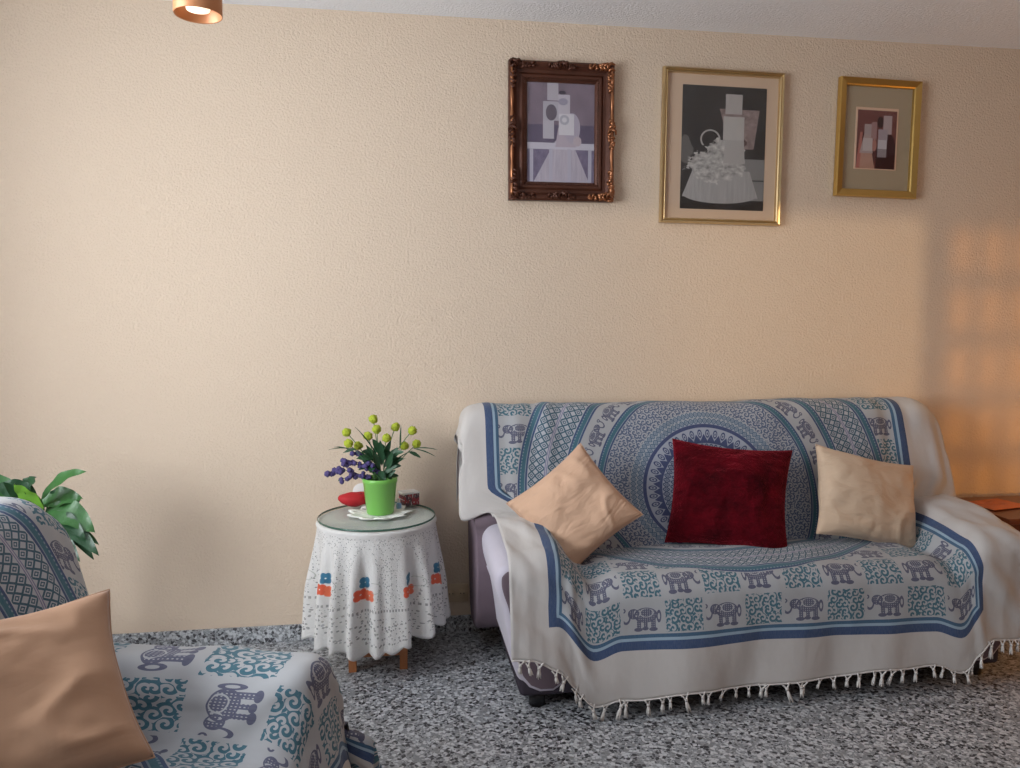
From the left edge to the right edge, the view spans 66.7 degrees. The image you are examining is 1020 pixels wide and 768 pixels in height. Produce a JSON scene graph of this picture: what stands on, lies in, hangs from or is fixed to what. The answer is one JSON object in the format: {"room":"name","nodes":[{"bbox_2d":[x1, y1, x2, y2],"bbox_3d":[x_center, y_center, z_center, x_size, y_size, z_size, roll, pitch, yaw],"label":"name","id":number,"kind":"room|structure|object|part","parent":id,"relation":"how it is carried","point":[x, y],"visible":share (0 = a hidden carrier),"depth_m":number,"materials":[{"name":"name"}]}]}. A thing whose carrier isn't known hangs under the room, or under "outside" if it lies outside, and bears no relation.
{"room":"living room","nodes":[
{"label":"living room","id":0,"kind":"room"},
{"bbox_2d":[0,0,1019,633],"bbox_3d":[0.361,-0.228,3.440,5.920,2.600,0.120,-1,5,-8],"label":"wall","id":1,"kind":"structure","parent":0,"point":[237,243],"depth_m":3.23,"materials":[{"name":"paint"}]},
{"bbox_2d":[112,615,497,646],"bbox_3d":[0.371,1.039,3.473,5.680,0.070,0.014,-1,5,-8],"label":"baseboard","id":2,"kind":"structure","parent":1,"relation":"attached to","point":[455,623],"depth_m":3.25,"materials":[{"name":"stone"}]},
{"bbox_2d":[445,583,467,601],"bbox_3d":[-0.232,0.909,3.373,0.100,0.080,0.017,-1,5,-8],"label":"wall socket","id":3,"kind":"object","parent":1,"relation":"attached to","point":[458,592],"visible":0.75,"depth_m":3.37,"materials":[{"name":"beige plastic"}]},
{"bbox_2d":[448,589,454,597],"bbox_3d":[-0.255,0.910,3.363,0.036,0.036,0.004,-1,5,-8],"label":"outlet","id":4,"kind":"object","parent":3,"relation":"attached to","point":[451,592],"depth_m":3.36,"materials":[{"name":"brown plastic"}]},
{"bbox_2d":[458,589,465,596],"bbox_3d":[-0.207,0.909,3.370,0.036,0.036,0.004,-1,5,-8],"label":"outlet","id":5,"kind":"object","parent":3,"relation":"attached to","point":[461,592],"depth_m":3.37,"materials":[{"name":"brown plastic"}]},
{"bbox_2d":[508,57,616,202],"bbox_3d":[0.220,-1.061,3.264,0.469,0.583,0.049,-1,5,-8],"label":"picture frame","id":6,"kind":"object","parent":1,"relation":"attached to","point":[562,127],"visible":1,"depth_m":3.27,"materials":[{"name":"brown wood"}]},
{"bbox_3d":[0.008,-1.058,3.221,0.016,0.533,0.021,-1,5,-8],"label":"gilt rail","id":7,"kind":"part","parent":6,"relation":"part of","materials":[{"name":"brown wood"}]},
{"bbox_2d":[527,82,594,182],"bbox_3d":[0.215,-1.063,3.283,0.297,0.417,0.005,-1,5,-8],"label":"photograph","id":8,"kind":"object","parent":6,"relation":"attached to","point":[560,115],"depth_m":3.28},
{"bbox_3d":[0.217,-1.062,3.268,0.319,0.439,0.006,-1,5,-8],"label":"beaded moulding","id":9,"kind":"part","parent":6,"relation":"part of","materials":[{"name":"brown wood"}]},
{"bbox_3d":[0.431,-1.063,3.283,0.016,0.533,0.021,-1,5,-8],"label":"gilt rail","id":10,"kind":"part","parent":6,"relation":"part of","materials":[{"name":"brown wood"}]},
{"bbox_2d":[659,66,784,225],"bbox_3d":[0.927,-1.032,3.382,0.553,0.660,0.026,0,4,-8],"label":"picture frame","id":11,"kind":"object","parent":1,"relation":"attached to","point":[721,145],"visible":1,"depth_m":3.39,"materials":[{"name":"gold metal"}]},
{"bbox_2d":[680,84,766,210],"bbox_3d":[0.934,-1.030,3.390,0.385,0.528,0.001,0,4,-8],"label":"photograph","id":12,"kind":"object","parent":11,"relation":"attached to","point":[723,127],"depth_m":3.39},
{"bbox_2d":[833,76,922,199],"bbox_3d":[1.654,-1.103,3.483,0.394,0.520,0.028,0,4,-8],"label":"picture frame","id":13,"kind":"object","parent":1,"relation":"attached to","point":[878,120],"visible":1,"depth_m":3.49,"materials":[{"name":"gold metal"}]},
{"bbox_2d":[855,109,896,169],"bbox_3d":[1.648,-1.099,3.487,0.190,0.256,0.001,0,4,-8],"label":"photograph","id":14,"kind":"object","parent":13,"relation":"attached to","point":[875,129],"depth_m":3.49},
{"bbox_2d":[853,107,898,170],"bbox_3d":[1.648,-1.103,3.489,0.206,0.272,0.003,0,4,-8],"label":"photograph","id":15,"kind":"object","parent":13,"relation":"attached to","point":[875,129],"depth_m":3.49,"materials":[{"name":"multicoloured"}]},
{"bbox_2d":[171,0,1019,48],"bbox_3d":[0.715,-1.385,0.943,5.920,0.100,4.970,-1,5,-8],"label":"ceiling","id":16,"kind":"structure","parent":0,"point":[974,23],"depth_m":3.15,"materials":[{"name":"white paint"}]},
{"bbox_2d":[173,0,222,23],"bbox_3d":[-0.721,-1.125,1.770,0.107,0.548,0.107,-1,5,-8],"label":"pendant lamp","id":17,"kind":"object","parent":16,"relation":"hanging from","point":[195,11],"visible":1,"depth_m":1.79,"materials":[{"name":"orange metal"}]},
{"bbox_3d":[-0.721,-0.933,1.785,0.060,0.142,0.060,-1,5,-8],"label":"bulb","id":18,"kind":"part","parent":17,"relation":"part of","materials":[{"name":"white glass"}]},
{"bbox_2d":[229,629,1019,767],"bbox_3d":[0.715,1.306,1.154,5.920,0.100,4.970,-1,5,-8],"label":"floor","id":19,"kind":"structure","parent":0,"point":[458,702],"depth_m":2.62,"materials":[{"name":"stone"}]},
{"bbox_2d":[0,469,98,561],"bbox_3d":[-1.585,0.710,2.599,0.394,0.863,0.280,3,5,34],"label":"potted plant","id":20,"kind":"object","parent":19,"relation":"on","point":[62,503],"visible":0.28,"depth_m":2.59,"materials":[{"name":"green plant"}]},
{"bbox_2d":[347,536,407,672],"bbox_3d":[-0.524,0.815,3.077,0.443,0.578,0.443,-1,5,-8],"label":"round table","id":21,"kind":"object","parent":19,"relation":"on","point":[403,653],"visible":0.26,"depth_m":3.01,"materials":[{"name":"orange wood"}]},
{"bbox_3d":[-0.608,0.834,2.977,0.031,0.557,0.031,-1,5,-8],"label":"leg","id":22,"kind":"part","parent":21,"relation":"part of","materials":[{"name":"orange wood"}]},
{"bbox_2d":[301,504,450,661],"bbox_3d":[-0.523,0.757,3.042,0.591,0.461,0.510,-1,5,-8],"label":"tablecloth","id":23,"kind":"object","parent":21,"relation":"on","point":[330,561],"visible":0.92,"depth_m":2.87,"materials":[{"name":"white fabric"}]},
{"bbox_2d":[317,502,434,531],"bbox_3d":[-0.524,0.519,3.054,0.458,0.008,0.458,-1,5,-8],"label":"glass tabletop","id":24,"kind":"object","parent":23,"relation":"on","point":[422,523],"visible":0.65,"depth_m":2.89,"materials":[{"name":"white"}]},
{"bbox_2d":[338,491,365,506],"bbox_3d":[-0.638,0.473,3.180,0.132,0.064,0.080,-1,5,-14],"label":"pouch","id":25,"kind":"object","parent":24,"relation":"on","point":[352,499],"visible":0.85,"depth_m":3.15,"materials":[{"name":"red fabric"}]},
{"bbox_2d":[353,483,363,491],"bbox_3d":[-0.622,0.448,3.235,0.068,0.068,0.030,-1,5,-8],"label":"round tin","id":26,"kind":"object","parent":24,"relation":"on","point":[359,487],"visible":0.3,"depth_m":3.23,"materials":[{"name":"white metal"}]},
{"bbox_2d":[347,505,411,519],"bbox_3d":[-0.516,0.508,3.080,0.255,0.008,0.258,-1,5,-8],"label":"doily","id":27,"kind":"object","parent":24,"relation":"on","point":[361,513],"visible":0.48,"depth_m":3.05,"materials":[{"name":"white fabric"}]},
{"bbox_2d":[324,414,436,515],"bbox_3d":[-0.507,0.315,3.059,0.442,0.391,0.137,-1,5,-8],"label":"potted plant","id":28,"kind":"object","parent":27,"relation":"on","point":[379,487],"visible":1,"depth_m":3.03,"materials":[{"name":"green plant"}]},
{"bbox_3d":[-0.514,0.440,3.067,0.137,0.142,0.137,-1,5,-8],"label":"pot","id":29,"kind":"part","parent":28,"relation":"part of","materials":[{"name":"green plastic"}]},
{"bbox_2d":[396,498,401,508],"bbox_3d":[-0.451,0.485,3.141,0.022,0.045,0.022,-1,5,-8],"label":"bottle","id":30,"kind":"object","parent":27,"relation":"on","point":[398,504],"visible":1,"depth_m":3.13,"materials":[{"name":"blue glass"}]},
{"bbox_2d":[398,489,419,505],"bbox_3d":[-0.421,0.474,3.233,0.072,0.054,0.060,-3,5,-32],"label":"carton","id":31,"kind":"object","parent":24,"relation":"on","point":[411,496],"visible":0.94,"depth_m":3.21,"materials":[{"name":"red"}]},
{"bbox_3d":[-0.421,0.450,3.231,0.072,0.007,0.060,-3,5,-32],"label":"lid","id":32,"kind":"part","parent":31,"relation":"part of","materials":[{"name":"white"}]},
{"bbox_3d":[-0.415,0.831,3.005,0.031,0.557,0.031,-1,5,-8],"label":"leg","id":33,"kind":"part","parent":21,"relation":"part of","materials":[{"name":"orange wood"}]},
{"bbox_2d":[468,513,1000,706],"bbox_3d":[0.887,0.607,3.117,2.047,0.987,0.753,-1,5,-8],"label":"sofa","id":34,"kind":"object","parent":19,"relation":"on","point":[488,559],"visible":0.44,"depth_m":2.90,"materials":[{"name":"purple fabric"}]},
{"bbox_3d":[0.834,0.542,3.296,1.995,0.887,0.373,-1,5,-8],"label":"backrest","id":35,"kind":"part","parent":34,"relation":"part of","materials":[{"name":"fabric"}]},
{"bbox_3d":[0.038,0.788,3.007,0.286,0.523,0.750,-1,5,-8],"label":"armrest","id":36,"kind":"part","parent":34,"relation":"part of","materials":[{"name":"fabric"}]},
{"bbox_2d":[506,443,643,563],"bbox_3d":[0.239,0.464,2.887,0.484,0.462,0.226,-1,5,-12],"label":"throw pillow","id":37,"kind":"object","parent":34,"relation":"on","point":[580,507],"visible":0.87,"depth_m":2.83,"materials":[{"name":"beige fabric"}]},
{"bbox_2d":[454,397,1019,721],"bbox_3d":[0.886,0.596,3.071,2.158,1.015,0.874,-1,5,-8],"label":"throw blanket","id":38,"kind":"object","parent":34,"relation":"on","point":[643,617],"visible":0.88,"depth_m":2.81,"materials":[{"name":"fabric"}]},
{"bbox_2d":[664,438,792,547],"bbox_3d":[0.862,0.442,3.053,0.496,0.427,0.222,1,5,11],"label":"throw pillow","id":39,"kind":"object","parent":38,"relation":"on","point":[722,496],"visible":0.98,"depth_m":2.99,"materials":[{"name":"red fabric"}]},
{"bbox_2d":[815,444,915,546],"bbox_3d":[1.433,0.462,3.110,0.508,0.433,0.213,0,5,-5],"label":"throw pillow","id":40,"kind":"object","parent":38,"relation":"on","point":[859,497],"visible":0.95,"depth_m":3.05,"materials":[{"name":"beige fabric"}]},
{"bbox_3d":[1.758,0.768,3.260,0.286,0.523,0.750,-1,5,-8],"label":"armrest","id":41,"kind":"part","parent":34,"relation":"part of","materials":[{"name":"fabric"}]},
{"bbox_2d":[960,495,1019,531],"bbox_3d":[2.309,0.808,3.475,0.540,0.530,0.400,-1,5,-8],"label":"side table","id":42,"kind":"object","parent":19,"relation":"on","point":[1011,517],"visible":0.15,"depth_m":3.35,"materials":[{"name":"brown wood"}]},
{"bbox_2d":[968,498,1019,509],"bbox_3d":[2.171,0.531,3.463,0.220,0.017,0.160,-2,5,-20],"label":"napkin","id":43,"kind":"object","parent":42,"relation":"on","point":[992,504],"visible":0.91,"depth_m":3.44,"materials":[{"name":"orange fabric"}]},
{"bbox_3d":[-1.000,0.806,1.153,0.883,0.898,1.594,0,5,6],"label":"armchair","id":44,"kind":"object","parent":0,"visible":0},
{"bbox_2d":[0,497,381,767],"bbox_3d":[-0.923,0.859,1.165,1.142,1.064,1.853,0,5,6],"label":"throw blanket","id":45,"kind":"object","parent":44,"relation":"on","point":[216,706],"visible":0.66,"depth_m":1.75,"materials":[{"name":"fabric"}]},
{"bbox_2d":[0,589,155,767],"bbox_3d":[-0.991,0.630,1.479,0.511,0.309,0.277,-4,6,-41],"label":"throw pillow","id":46,"kind":"object","parent":45,"relation":"on","point":[65,703],"visible":1,"depth_m":1.51,"materials":[{"name":"beige fabric"}]}
]}

